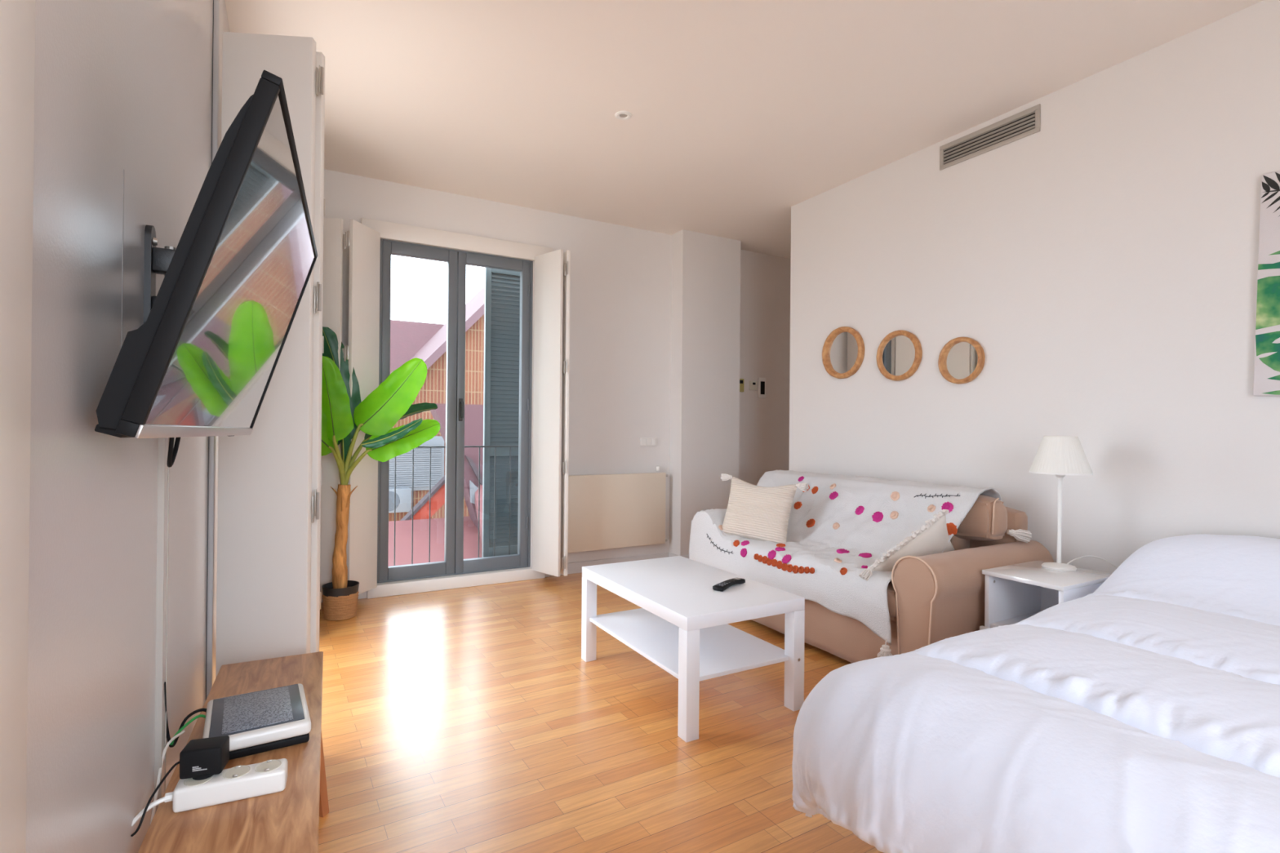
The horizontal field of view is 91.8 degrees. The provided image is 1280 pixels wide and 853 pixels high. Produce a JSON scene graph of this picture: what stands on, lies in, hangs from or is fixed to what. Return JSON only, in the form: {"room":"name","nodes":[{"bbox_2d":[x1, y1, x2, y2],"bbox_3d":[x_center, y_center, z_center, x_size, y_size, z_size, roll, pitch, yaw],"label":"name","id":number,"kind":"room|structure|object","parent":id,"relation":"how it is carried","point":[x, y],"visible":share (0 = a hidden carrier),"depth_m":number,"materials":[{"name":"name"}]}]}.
{"room":"studio apartment","nodes":[
{"label":"studio apartment","id":0,"kind":"room"},
{"bbox_2d":[26,0,230,852],"bbox_3d":[-1.084,-0.261,1.195,0.250,2.769,6.347,1,0,-29],"label":"wall","id":1,"kind":"structure","parent":0,"point":[119,85],"depth_m":0.89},
{"bbox_2d":[0,0,35,852],"bbox_3d":[-0.525,-0.258,0.478,0.020,2.769,0.250,1,0,-29],"label":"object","id":2,"kind":"structure","parent":1,"relation":"attached to","point":[17,17],"depth_m":0.56,"materials":[{"name":"paint"}]},
{"bbox_2d":[121,168,124,346],"bbox_3d":[-0.823,-0.252,0.987,0.001,0.315,0.004,1,0,-29],"label":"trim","id":3,"kind":"structure","parent":1,"relation":"attached to","point":[123,169],"depth_m":0.99,"materials":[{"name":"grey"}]},
{"bbox_2d":[143,224,176,323],"bbox_3d":[-0.855,-0.274,1.206,0.160,0.199,0.122,1,0,-29],"label":"wall bracket","id":4,"kind":"object","parent":1,"relation":"attached to","point":[157,260],"visible":0.38,"depth_m":1.14,"materials":[{"name":"black metal"}]},
{"bbox_2d":[154,437,168,813],"bbox_3d":[-0.994,0.500,1.289,0.012,1.150,0.056,1,0,-29],"label":"cable trunking","id":5,"kind":"object","parent":1,"relation":"attached to","point":[162,514],"visible":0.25,"depth_m":1.27,"materials":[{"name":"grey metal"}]},
{"bbox_2d":[150,730,185,823],"bbox_3d":[-0.958,0.787,1.235,0.022,0.238,0.294,1,0,-24],"label":"cable","id":6,"kind":"object","parent":5,"relation":"attached to","point":[153,809],"visible":0.7,"depth_m":1.26,"materials":[{"name":"white plastic"}]},
{"bbox_2d":[164,681,206,747],"bbox_3d":[-1.008,0.616,1.371,0.040,0.164,0.159,0,0,2],"label":"cable","id":7,"kind":"object","parent":5,"relation":"attached to","point":[168,738],"visible":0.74,"depth_m":1.35,"materials":[{"name":"black plastic"}]},
{"bbox_2d":[94,70,317,467],"bbox_3d":[-0.796,-0.206,1.238,0.223,0.568,0.954,1,0,-25],"label":"television","id":8,"kind":"object","parent":1,"relation":"attached to","point":[204,358],"visible":1,"depth_m":0.93,"materials":[{"name":"black plastic"}]},
{"bbox_2d":[205,0,213,700],"bbox_3d":[-1.419,-0.261,2.044,0.004,2.769,0.008,1,0,-29],"label":"trim","id":9,"kind":"structure","parent":1,"relation":"attached to","point":[213,0],"depth_m":2.04,"materials":[{"name":"grey"}]},
{"bbox_2d":[206,0,223,697],"bbox_3d":[-1.449,-0.261,2.114,0.016,2.769,0.133,1,0,-29],"label":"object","id":10,"kind":"structure","parent":1,"relation":"attached to","point":[218,4],"depth_m":2.06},
{"bbox_2d":[215,31,324,678],"bbox_3d":[-1.235,-0.115,2.083,0.320,2.340,0.112,1,0,-5],"label":"window shutter","id":11,"kind":"object","parent":1,"relation":"attached to","point":[268,586],"visible":0.68,"depth_m":2.03,"materials":[{"name":"paint"}]},
{"bbox_2d":[320,198,324,609],"bbox_3d":[-1.838,-0.109,3.194,0.370,2.345,0.072,1,0,-35],"label":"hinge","id":12,"kind":"object","parent":1,"relation":"attached to","point":[324,198],"visible":0.03,"depth_m":3.29,"materials":[{"name":"paint"}]},
{"bbox_2d":[320,168,791,602],"bbox_3d":[-0.090,-0.190,5.256,6.200,2.869,0.353,1,0,-29],"label":"wall","id":13,"kind":"structure","parent":0,"point":[620,281],"depth_m":5.01,"materials":[{"name":"white paint"}]},
{"bbox_2d":[320,217,380,599],"bbox_3d":[-1.909,-0.111,3.860,0.545,2.330,0.221,1,0,-29],"label":"window shutter","id":14,"kind":"object","parent":13,"relation":"attached to","point":[362,353],"visible":0.46,"depth_m":3.86,"materials":[{"name":"paint"}]},
{"bbox_2d":[377,239,533,582],"bbox_3d":[-1.280,-0.100,4.391,1.066,2.292,0.136,1,0,-29],"label":"glass door","id":15,"kind":"structure","parent":13,"relation":"in","point":[454,562],"depth_m":4.38,"materials":[{"name":"grey"}]},
{"bbox_2d":[357,217,552,599],"bbox_3d":[-1.256,-0.113,4.380,1.328,2.490,0.028,1,0,-29],"label":"trim","id":16,"kind":"structure","parent":13,"relation":"attached to","point":[388,230],"depth_m":4.33,"materials":[{"name":"paint"}]},
{"bbox_2d":[366,567,545,598],"bbox_3d":[-1.262,1.091,4.378,1.228,0.082,0.070,1,0,-29],"label":"trim","id":17,"kind":"structure","parent":13,"relation":"attached to","point":[428,584],"depth_m":4.32,"materials":[{"name":"paint"}]},
{"bbox_2d":[393,445,518,565],"bbox_3d":[-1.444,0.589,4.651,1.260,0.884,0.016,1,0,-29],"label":"balcony railing","id":18,"kind":"object","parent":13,"relation":"attached to","point":[441,446],"visible":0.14,"depth_m":4.62,"materials":[{"name":"grey"}]},
{"bbox_2d":[481,267,519,557],"bbox_3d":[-1.021,-0.130,4.997,0.475,2.330,0.040,1,0,-29],"label":"shutter","id":19,"kind":"object","parent":13,"relation":"attached to","point":[502,287],"visible":0.48,"depth_m":4.94,"materials":[{"name":"grey"}]},
{"bbox_2d":[531,248,570,577],"bbox_3d":[-0.639,-0.098,4.526,0.189,2.330,0.308,1,0,-29],"label":"window shutter","id":20,"kind":"object","parent":13,"relation":"attached to","point":[553,268],"visible":1,"depth_m":4.48,"materials":[{"name":"paint"}]},
{"bbox_2d":[560,552,668,574],"bbox_3d":[-0.185,1.100,4.994,1.000,0.085,0.014,1,0,-29],"label":"baseboard","id":21,"kind":"structure","parent":13,"relation":"attached to","point":[572,567],"depth_m":4.95,"materials":[{"name":"white paint"}]},
{"bbox_2d":[568,466,667,552],"bbox_3d":[-0.191,0.643,4.951,0.960,0.642,0.081,1,0,-29],"label":"radiator","id":22,"kind":"object","parent":13,"relation":"attached to","point":[606,511],"visible":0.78,"depth_m":4.90,"materials":[{"name":"beige metal"}]},
{"bbox_2d":[640,437,657,446],"bbox_3d":[0.073,0.128,5.139,0.160,0.069,0.012,1,0,-29],"label":"light switch","id":23,"kind":"object","parent":13,"relation":"attached to","point":[644,442],"visible":1,"depth_m":5.13,"materials":[{"name":"white plastic"}]},
{"bbox_2d":[739,378,744,391],"bbox_3d":[0.911,-0.376,5.642,0.080,0.120,0.023,1,0,-29],"label":"alarm keypad","id":24,"kind":"object","parent":13,"relation":"attached to","point":[741,380],"visible":0.55,"depth_m":5.64,"materials":[{"name":"yellow plastic"}]},
{"bbox_2d":[749,380,757,390],"bbox_3d":[1.044,-0.377,5.717,0.085,0.085,0.023,1,0,-29],"label":"thermostat","id":25,"kind":"object","parent":13,"relation":"attached to","point":[753,384],"visible":1,"depth_m":5.71,"materials":[{"name":"beige plastic"}]},
{"bbox_2d":[757,377,766,398],"bbox_3d":[1.136,-0.359,5.771,0.090,0.190,0.018,1,0,-29],"label":"intercom","id":26,"kind":"object","parent":13,"relation":"attached to","point":[762,382],"visible":1,"depth_m":5.76,"materials":[{"name":"white plastic"}]},
{"bbox_2d":[318,573,883,852],"bbox_3d":[1.358,1.199,2.661,6.200,0.100,6.500,1,0,-29],"label":"floor","id":27,"kind":"structure","parent":0,"point":[473,719],"depth_m":2.25,"materials":[{"name":"brown wood"}]},
{"bbox_2d":[132,651,328,852],"bbox_3d":[-0.895,0.893,1.333,0.410,0.469,1.200,1,0,-27],"label":"wooden bench","id":28,"kind":"object","parent":27,"relation":"on","point":[286,820],"depth_m":1.16,"materials":[{"name":"brown wood"}]},
{"bbox_2d":[130,735,229,836],"bbox_3d":[-0.832,0.653,1.138,0.080,0.099,0.158,0,0,3],"label":"power adapter","id":29,"kind":"object","parent":28,"relation":"on","point":[200,759],"visible":1,"depth_m":1.16,"materials":[{"name":"black plastic"}]},
{"bbox_2d":[183,775,213,786],"bbox_3d":[-0.829,0.662,1.164,0.045,0.002,0.045,1,0,-44],"label":"socket","id":30,"kind":"object","parent":28,"relation":"attached to","point":[209,781],"depth_m":1.15,"materials":[{"name":"beige plastic"}]},
{"bbox_2d":[222,764,250,778],"bbox_3d":[-0.773,0.662,1.189,0.045,0.002,0.045,0,0,21],"label":"socket","id":31,"kind":"object","parent":28,"relation":"attached to","point":[239,771],"depth_m":1.19,"materials":[{"name":"white plastic"}]},
{"bbox_2d":[202,683,311,759],"bbox_3d":[-0.878,0.677,1.424,0.200,0.058,0.247,1,0,-32],"label":"router","id":32,"kind":"object","parent":28,"relation":"on","point":[255,722],"visible":0.8,"depth_m":1.38,"materials":[{"name":"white plastic"}]},
{"bbox_2d":[169,714,205,745],"bbox_3d":[-1.007,0.673,1.389,0.021,0.030,0.105,0,0,13],"label":"cable","id":33,"kind":"object","parent":32,"relation":"attached to","point":[189,722],"visible":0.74,"depth_m":1.39,"materials":[{"name":"green plastic"}]},
{"bbox_2d":[221,686,293,734],"bbox_3d":[-0.880,0.649,1.427,0.132,0.001,0.204,1,0,-32],"label":"grille","id":34,"kind":"object","parent":32,"relation":"attached to","point":[251,712],"depth_m":1.41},
{"bbox_2d":[254,759,281,773],"bbox_3d":[-0.726,0.662,1.211,0.045,0.004,0.045,1,0,-29],"label":"socket","id":35,"kind":"object","parent":28,"relation":"attached to","point":[270,766],"depth_m":1.21,"materials":[{"name":"white plastic"}]},
{"bbox_2d":[322,591,359,620],"bbox_3d":[-1.771,1.052,3.670,0.196,0.143,0.194,1,0,-29],"label":"basket","id":36,"kind":"object","parent":27,"relation":"on","point":[336,606],"depth_m":3.59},
{"bbox_2d":[320,326,439,620],"bbox_3d":[-1.661,0.260,3.724,0.909,1.728,0.401,1,0,-29],"label":"banana plant","id":37,"kind":"object","parent":27,"relation":"on","point":[344,415],"visible":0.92,"depth_m":3.69,"materials":[{"name":"green plant"}]},
{"bbox_2d":[581,555,804,742],"bbox_3d":[0.190,0.915,2.775,0.572,0.450,0.928,1,0,-29],"label":"coffee table","id":38,"kind":"object","parent":27,"relation":"on","point":[681,626],"visible":0.98,"depth_m":2.54,"materials":[{"name":"white laminate"}]},
{"bbox_2d":[589,608,788,680],"bbox_3d":[0.190,0.937,2.775,0.536,0.016,0.866,1,0,-29],"label":"shelf","id":39,"kind":"object","parent":38,"relation":"attached to","point":[726,649],"depth_m":2.65,"materials":[{"name":"white laminate"}]},
{"bbox_2d":[712,577,745,591],"bbox_3d":[0.386,0.678,2.675,0.052,0.026,0.205,0,0,39],"label":"remote control","id":40,"kind":"object","parent":38,"relation":"on","point":[722,586],"visible":1,"depth_m":2.64,"materials":[{"name":"black plastic"}]},
{"bbox_2d":[751,494,1053,662],"bbox_3d":[1.153,0.737,3.464,0.917,0.826,1.714,1,0,-29],"label":"sofa","id":41,"kind":"object","parent":27,"relation":"on","point":[932,598],"visible":0.25,"depth_m":2.71,"materials":[{"name":"beige fabric"}]},
{"bbox_2d":[710,473,808,543],"bbox_3d":[0.695,0.521,3.670,0.582,0.449,0.176,0,0,41],"label":"throw pillow","id":42,"kind":"object","parent":41,"relation":"on","point":[753,512],"visible":0.79,"depth_m":3.62,"materials":[{"name":"beige fabric"}]},
{"bbox_2d":[688,469,1031,657],"bbox_3d":[1.093,0.660,3.473,0.934,0.738,1.704,1,0,-29],"label":"throw blanket","id":43,"kind":"object","parent":41,"relation":"on","point":[837,529],"visible":0.77,"depth_m":3.31,"materials":[{"name":"white fabric"}]},
{"bbox_2d":[733,539,739,546],"bbox_3d":[0.560,0.679,3.604,0.030,0.039,0.042,1,0,-29],"label":"dot","id":44,"kind":"object","parent":43,"relation":"on","point":[735,542],"depth_m":3.60,"materials":[{"name":"orange fabric"}]},
{"bbox_2d":[740,548,746,557],"bbox_3d":[0.589,0.718,3.526,0.025,0.052,0.053,1,0,-29],"label":"dot","id":45,"kind":"object","parent":43,"relation":"on","point":[743,551],"depth_m":3.52,"materials":[{"name":"pink fabric"}]},
{"bbox_2d":[741,540,749,546],"bbox_3d":[0.605,0.671,3.572,0.050,0.028,0.051,1,0,-29],"label":"dot","id":46,"kind":"object","parent":43,"relation":"on","point":[744,543],"depth_m":3.56,"materials":[{"name":"pink fabric"}]},
{"bbox_2d":[757,555,762,562],"bbox_3d":[0.658,0.724,3.399,0.020,0.038,0.038,1,0,-29],"label":"flower","id":47,"kind":"object","parent":43,"relation":"on","point":[759,557],"depth_m":3.39,"materials":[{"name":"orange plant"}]},
{"bbox_2d":[761,555,767,564],"bbox_3d":[0.677,0.724,3.366,0.022,0.042,0.041,1,0,-29],"label":"dot","id":48,"kind":"object","parent":43,"relation":"on","point":[764,558],"depth_m":3.36,"materials":[{"name":"orange fabric"}]},
{"bbox_2d":[766,558,772,565],"bbox_3d":[0.694,0.727,3.333,0.022,0.041,0.042,1,0,-29],"label":"dot","id":49,"kind":"object","parent":43,"relation":"on","point":[769,561],"depth_m":3.32,"materials":[{"name":"orange fabric"}]},
{"bbox_2d":[767,549,776,559],"bbox_3d":[0.710,0.691,3.336,0.034,0.053,0.057,1,0,-29],"label":"dot","id":50,"kind":"object","parent":43,"relation":"on","point":[771,553],"depth_m":3.33,"materials":[{"name":"pink fabric"}]},
{"bbox_2d":[770,559,777,566],"bbox_3d":[0.714,0.726,3.298,0.023,0.040,0.042,1,0,-29],"label":"dot","id":51,"kind":"object","parent":43,"relation":"on","point":[773,562],"depth_m":3.30,"materials":[{"name":"orange fabric"}]},
{"bbox_2d":[776,560,782,568],"bbox_3d":[0.733,0.728,3.262,0.024,0.044,0.044,1,0,-29],"label":"dot","id":52,"kind":"object","parent":43,"relation":"on","point":[779,563],"depth_m":3.26,"materials":[{"name":"orange fabric"}]},
{"bbox_2d":[775,546,785,551],"bbox_3d":[0.760,0.664,3.364,0.054,0.018,0.055,0,0,-1],"label":"dot","id":53,"kind":"object","parent":43,"relation":"on","point":[777,548],"depth_m":3.35,"materials":[{"name":"pink fabric"}]},
{"bbox_2d":[776,542,785,546],"bbox_3d":[0.784,0.660,3.452,0.052,0.018,0.048,1,0,-29],"label":"flower","id":54,"kind":"object","parent":43,"relation":"on","point":[783,544],"depth_m":3.44,"materials":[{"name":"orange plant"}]},
{"bbox_2d":[781,563,787,571],"bbox_3d":[0.752,0.730,3.228,0.024,0.045,0.045,1,0,-29],"label":"dot","id":55,"kind":"object","parent":43,"relation":"on","point":[784,566],"depth_m":3.22,"materials":[{"name":"orange fabric"}]},
{"bbox_2d":[782,554,791,564],"bbox_3d":[0.765,0.691,3.234,0.046,0.046,0.056,1,0,-29],"label":"dot","id":56,"kind":"object","parent":43,"relation":"on","point":[786,559],"depth_m":3.22,"materials":[{"name":"pink fabric"}]},
{"bbox_2d":[786,564,792,572],"bbox_3d":[0.771,0.731,3.195,0.022,0.042,0.042,1,0,-29],"label":"dot","id":57,"kind":"object","parent":43,"relation":"on","point":[788,566],"depth_m":3.19,"materials":[{"name":"orange fabric"}]},
{"bbox_2d":[791,564,798,573],"bbox_3d":[0.791,0.729,3.159,0.022,0.042,0.041,1,0,-29],"label":"dot","id":58,"kind":"object","parent":43,"relation":"on","point":[794,567],"depth_m":3.16,"materials":[{"name":"orange fabric"}]},
{"bbox_2d":[794,501,802,509],"bbox_3d":[0.979,0.491,3.845,0.039,0.052,0.055,1,0,-29],"label":"dot","id":59,"kind":"object","parent":43,"relation":"on","point":[797,504],"depth_m":3.84,"materials":[{"name":"orange fabric"}]},
{"bbox_2d":[798,565,804,573],"bbox_3d":[0.811,0.723,3.124,0.022,0.038,0.039,1,0,-29],"label":"dot","id":60,"kind":"object","parent":43,"relation":"on","point":[801,568],"depth_m":3.12,"materials":[{"name":"orange fabric"}]},
{"bbox_2d":[804,566,809,573],"bbox_3d":[0.831,0.717,3.092,0.021,0.035,0.033,1,0,-29],"label":"dot","id":61,"kind":"object","parent":43,"relation":"on","point":[806,569],"depth_m":3.09,"materials":[{"name":"orange fabric"}]},
{"bbox_2d":[806,519,815,527],"bbox_3d":[1.011,0.574,3.672,0.044,0.052,0.060,1,0,-42],"label":"dot","id":62,"kind":"object","parent":43,"relation":"on","point":[810,522],"depth_m":3.66,"materials":[{"name":"orange fabric"}]},
{"bbox_2d":[808,567,814,573],"bbox_3d":[0.849,0.712,3.063,0.020,0.031,0.030,1,0,-29],"label":"dot","id":63,"kind":"object","parent":43,"relation":"on","point":[811,570],"depth_m":3.06,"materials":[{"name":"orange fabric"}]},
{"bbox_2d":[811,486,817,493],"bbox_3d":[1.072,0.390,3.798,0.036,0.047,0.054,1,0,-29],"label":"dot","id":64,"kind":"object","parent":43,"relation":"on","point":[814,489],"depth_m":3.79,"materials":[{"name":"orange fabric"}]},
{"bbox_2d":[829,483,835,488],"bbox_3d":[1.152,0.357,3.701,0.036,0.036,0.042,1,0,-3],"label":"dot","id":65,"kind":"object","parent":43,"relation":"on","point":[832,486],"depth_m":3.69,"materials":[{"name":"beige fabric"}]},
{"bbox_2d":[829,491,838,499],"bbox_3d":[1.143,0.407,3.658,0.045,0.051,0.059,1,0,-29],"label":"dot","id":66,"kind":"object","parent":43,"relation":"on","point":[833,495],"depth_m":3.65,"materials":[{"name":"pink fabric"}]},
{"bbox_2d":[832,522,839,529],"bbox_3d":[1.106,0.561,3.495,0.030,0.042,0.043,1,0,-29],"label":"dot","id":67,"kind":"object","parent":43,"relation":"on","point":[836,526],"depth_m":3.49,"materials":[{"name":"beige fabric"}]},
{"bbox_2d":[834,558,841,563],"bbox_3d":[0.970,0.659,3.043,0.038,0.024,0.037,1,0,-29],"label":"flower","id":68,"kind":"object","parent":43,"relation":"on","point":[836,560],"depth_m":3.03,"materials":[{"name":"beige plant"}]},
{"bbox_2d":[836,548,849,553],"bbox_3d":[1.066,0.657,3.256,0.066,0.026,0.065,1,0,-29],"label":"dot","id":69,"kind":"object","parent":43,"relation":"on","point":[838,551],"depth_m":3.25,"materials":[{"name":"pink fabric"}]},
{"bbox_2d":[840,567,847,575],"bbox_3d":[0.957,0.680,2.913,0.030,0.035,0.038,1,0,-29],"label":"dot","id":70,"kind":"object","parent":43,"relation":"on","point":[843,571],"depth_m":2.91,"materials":[{"name":"orange fabric"}]},
{"bbox_2d":[854,506,864,515],"bbox_3d":[1.222,0.467,3.447,0.045,0.052,0.058,1,0,-29],"label":"dot","id":71,"kind":"object","parent":43,"relation":"on","point":[859,510],"depth_m":3.44,"materials":[{"name":"pink fabric"}]},
{"bbox_2d":[858,552,871,557],"bbox_3d":[1.152,0.658,3.167,0.064,0.022,0.066,1,0,-29],"label":"dot","id":72,"kind":"object","parent":43,"relation":"on","point":[860,554],"depth_m":3.16,"materials":[{"name":"pink fabric"}]},
{"bbox_2d":[871,511,883,522],"bbox_3d":[1.276,0.487,3.330,0.041,0.060,0.064,1,0,-29],"label":"dot","id":73,"kind":"object","parent":43,"relation":"on","point":[877,517],"depth_m":3.32,"materials":[{"name":"pink fabric"}]},
{"bbox_2d":[889,511,898,519],"bbox_3d":[1.335,0.466,3.257,0.032,0.044,0.046,1,0,-29],"label":"dot","id":74,"kind":"object","parent":43,"relation":"on","point":[893,514],"depth_m":3.25,"materials":[{"name":"beige fabric"}]},
{"bbox_2d":[890,491,899,501],"bbox_3d":[1.360,0.373,3.308,0.025,0.052,0.051,1,0,-29],"label":"dot","id":75,"kind":"object","parent":43,"relation":"on","point":[895,495],"depth_m":3.30,"materials":[{"name":"beige fabric"}]},
{"bbox_2d":[927,504,935,512],"bbox_3d":[1.455,0.408,3.097,0.033,0.040,0.042,1,0,-29],"label":"dot","id":76,"kind":"object","parent":43,"relation":"on","point":[931,508],"depth_m":3.09,"materials":[{"name":"beige fabric"}]},
{"bbox_2d":[941,502,953,512],"bbox_3d":[1.498,0.395,3.024,0.033,0.057,0.061,1,0,-29],"label":"dot","id":77,"kind":"object","parent":43,"relation":"on","point":[944,505],"depth_m":3.02,"materials":[{"name":"pink fabric"}]},
{"bbox_2d":[946,522,957,535],"bbox_3d":[1.476,0.490,2.952,0.032,0.064,0.065,1,0,-29],"label":"dot","id":78,"kind":"object","parent":43,"relation":"on","point":[952,527],"depth_m":2.94,"materials":[{"name":"orange fabric"}]},
{"bbox_2d":[887,580,896,621],"bbox_3d":[1.223,0.785,3.122,0.692,0.202,0.703,1,0,-29],"label":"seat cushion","id":79,"kind":"object","parent":41,"relation":"on","point":[891,588],"depth_m":2.70,"materials":[{"name":"beige fabric"}]},
{"bbox_2d":[858,509,955,581],"bbox_3d":[1.263,0.614,2.905,0.569,0.464,0.152,1,0,-11],"label":"throw pillow","id":80,"kind":"object","parent":41,"relation":"on","point":[932,538],"visible":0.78,"depth_m":2.85,"materials":[{"name":"beige fabric"}]},
{"bbox_2d":[950,494,1008,551],"bbox_3d":[1.547,0.527,3.277,0.222,0.400,0.740,1,0,-29],"label":"cushion","id":81,"kind":"object","parent":41,"relation":"on","point":[986,523],"depth_m":2.98,"materials":[{"name":"beige fabric"}]},
{"bbox_2d":[979,560,1111,630],"bbox_3d":[1.708,0.882,2.598,0.428,0.541,0.324,1,0,-29],"label":"nightstand","id":82,"kind":"object","parent":27,"relation":"on","point":[1014,593],"visible":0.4,"depth_m":2.63,"materials":[{"name":"white laminate"}]},
{"bbox_2d":[990,611,1040,627],"bbox_3d":[1.716,0.844,2.601,0.388,0.016,0.272,1,0,-29],"label":"shelf","id":83,"kind":"object","parent":82,"relation":"attached to","point":[1011,619],"depth_m":2.68,"materials":[{"name":"white laminate"}]},
{"bbox_2d":[1029,435,1117,571],"bbox_3d":[1.908,0.423,2.715,0.417,0.762,0.229,1,0,-19],"label":"table lamp","id":84,"kind":"object","parent":82,"relation":"on","point":[1060,456],"visible":0.92,"depth_m":2.63,"materials":[{"name":"white plastic"}]},
{"bbox_3d":[1.745,0.898,1.410,1.882,0.501,1.382,1,0,-29],"label":"bed","id":85,"kind":"object","parent":27,"relation":"on","visible":0},
{"bbox_2d":[791,533,1279,852],"bbox_3d":[1.587,0.670,1.369,2.204,0.582,1.668,1,0,-29],"label":"duvet","id":86,"kind":"object","parent":85,"relation":"on","point":[1140,713],"visible":1,"depth_m":1.21,"materials":[{"name":"white fabric"}]},
{"bbox_2d":[669,229,740,555],"bbox_3d":[0.557,-0.234,5.331,0.600,2.769,0.192,1,0,-29],"label":"pillar","id":87,"kind":"structure","parent":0,"point":[705,294],"depth_m":5.21,"materials":[{"name":"white paint"}]},
{"bbox_2d":[225,0,1263,258],"bbox_3d":[1.383,-1.670,2.670,6.200,0.100,6.500,1,0,-29],"label":"ceiling","id":88,"kind":"structure","parent":0,"point":[744,113],"depth_m":2.94,"materials":[{"name":"white paint"}]},
{"bbox_2d":[614,111,631,119],"bbox_3d":[-0.087,-1.627,3.248,0.090,0.008,0.090,1,0,-29],"label":"recessed light","id":89,"kind":"object","parent":88,"relation":"in","point":[622,115],"visible":1,"depth_m":3.24,"materials":[{"name":"white plastic"}]},
{"bbox_2d":[789,0,1279,573],"bbox_3d":[2.399,-0.227,2.402,0.150,2.769,5.030,1,0,-29],"label":"wall","id":90,"kind":"structure","parent":0,"point":[1101,261],"depth_m":2.87,"materials":[{"name":"white paint"}]},
{"bbox_2d":[822,326,864,378],"bbox_3d":[1.337,-0.488,4.102,0.035,0.343,0.344,1,0,-29],"label":"round mirror","id":91,"kind":"object","parent":90,"relation":"attached to","point":[843,349],"visible":1,"depth_m":4.10,"materials":[{"name":"brown wood"}]},
{"bbox_2d":[827,332,857,373],"bbox_3d":[1.344,-0.488,4.106,0.004,0.275,0.275,1,0,-27],"label":"mirror glass","id":92,"kind":"object","parent":91,"relation":"attached to","point":[842,347],"depth_m":4.10,"materials":[{"name":"white"}]},
{"bbox_2d":[875,329,922,381],"bbox_3d":[1.550,-0.426,3.724,0.035,0.304,0.304,1,0,-29],"label":"round mirror","id":93,"kind":"object","parent":90,"relation":"attached to","point":[899,354],"visible":1,"depth_m":3.72,"materials":[{"name":"brown wood"}]},
{"bbox_2d":[881,335,915,375],"bbox_3d":[1.556,-0.426,3.727,0.004,0.243,0.243,1,0,-31],"label":"mirror glass","id":94,"kind":"object","parent":93,"relation":"attached to","point":[898,352],"depth_m":3.73,"materials":[{"name":"white"}]},
{"bbox_2d":[937,337,985,384],"bbox_3d":[1.745,-0.360,3.377,0.035,0.256,0.256,1,0,-29],"label":"round mirror","id":95,"kind":"object","parent":90,"relation":"attached to","point":[961,360],"visible":1,"depth_m":3.37,"materials":[{"name":"brown wood"}]},
{"bbox_2d":[944,342,977,379],"bbox_3d":[1.751,-0.359,3.381,0.004,0.205,0.205,1,0,-27],"label":"mirror glass","id":96,"kind":"object","parent":95,"relation":"attached to","point":[961,358],"depth_m":3.38,"materials":[{"name":"white"}]},
{"bbox_2d":[939,103,1040,170],"bbox_3d":[1.828,-1.516,3.274,0.012,0.134,0.539,1,0,-29],"label":"air vent","id":97,"kind":"object","parent":90,"relation":"in","point":[1024,123],"visible":1,"depth_m":3.25,"materials":[{"name":"grey metal"}]},
{"bbox_2d":[1253,170,1279,395],"bbox_3d":[2.488,-0.523,2.067,0.027,0.830,0.630,1,1,-29],"label":"canvas","id":98,"kind":"object","parent":90,"relation":"attached to","point":[1266,382],"visible":1,"depth_m":2.31,"materials":[{"name":"white"}]},
{"label":"outside","id":99,"kind":"structure","parent":0,"visible":0},
{"bbox_2d":[388,286,484,521],"bbox_3d":[-2.983,0.483,14.809,7.650,9.327,5.270,1,0,-29],"label":"brick house","id":100,"kind":"structure","parent":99,"point":[433,353],"depth_m":11.62,"materials":[{"name":"brick"}]},
{"bbox_2d":[388,487,411,512],"bbox_3d":[-4.418,1.313,11.075,0.600,0.420,0.330,1,0,-29],"label":"air conditioner","id":101,"kind":"object","parent":100,"relation":"attached to","point":[403,495],"visible":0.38,"depth_m":11.00,"materials":[{"name":"grey"}]},
{"bbox_2d":[388,490,399,511],"bbox_3d":[-4.409,1.313,10.896,0.360,0.360,0.010,1,0,-29],"label":"fan grille","id":102,"kind":"object","parent":101,"relation":"attached to","point":[391,493],"depth_m":10.93,"materials":[{"name":"grey"}]},
{"bbox_2d":[388,444,441,488],"bbox_3d":[-4.139,0.721,11.365,0.960,0.771,0.020,1,0,-29],"label":"blind","id":103,"kind":"object","parent":100,"relation":"hanging from","point":[421,455],"depth_m":11.39,"materials":[{"name":"grey"}]},
{"bbox_2d":[390,320,444,373],"bbox_3d":[-4.843,1.204,16.212,8.500,7.860,5.000,1,0,-29],"label":"roof","id":104,"kind":"structure","parent":100,"relation":"on","point":[407,338],"depth_m":15.73,"materials":[{"name":"tile"}]},
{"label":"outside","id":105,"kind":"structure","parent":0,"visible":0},
{"bbox_2d":[387,484,482,566],"bbox_3d":[-2.040,1.862,8.680,6.000,4.050,4.720,1,0,-29],"label":"roof","id":106,"kind":"structure","parent":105,"point":[403,529],"depth_m":9.87,"materials":[{"name":"tile"}]},
{"bbox_2d":[430,403,483,532],"bbox_3d":[-2.724,0.836,10.502,1.620,2.400,0.530,1,0,-29],"label":"building","id":107,"kind":"structure","parent":106,"relation":"on","point":[473,414],"depth_m":10.26,"materials":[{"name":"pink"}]},
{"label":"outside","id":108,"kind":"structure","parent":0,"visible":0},
{"bbox_2d":[400,475,444,520],"bbox_3d":[-3.651,1.196,10.583,0.850,0.875,0.260,1,0,-29],"label":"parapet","id":109,"kind":"object","parent":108,"point":[421,509],"visible":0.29,"depth_m":10.54,"materials":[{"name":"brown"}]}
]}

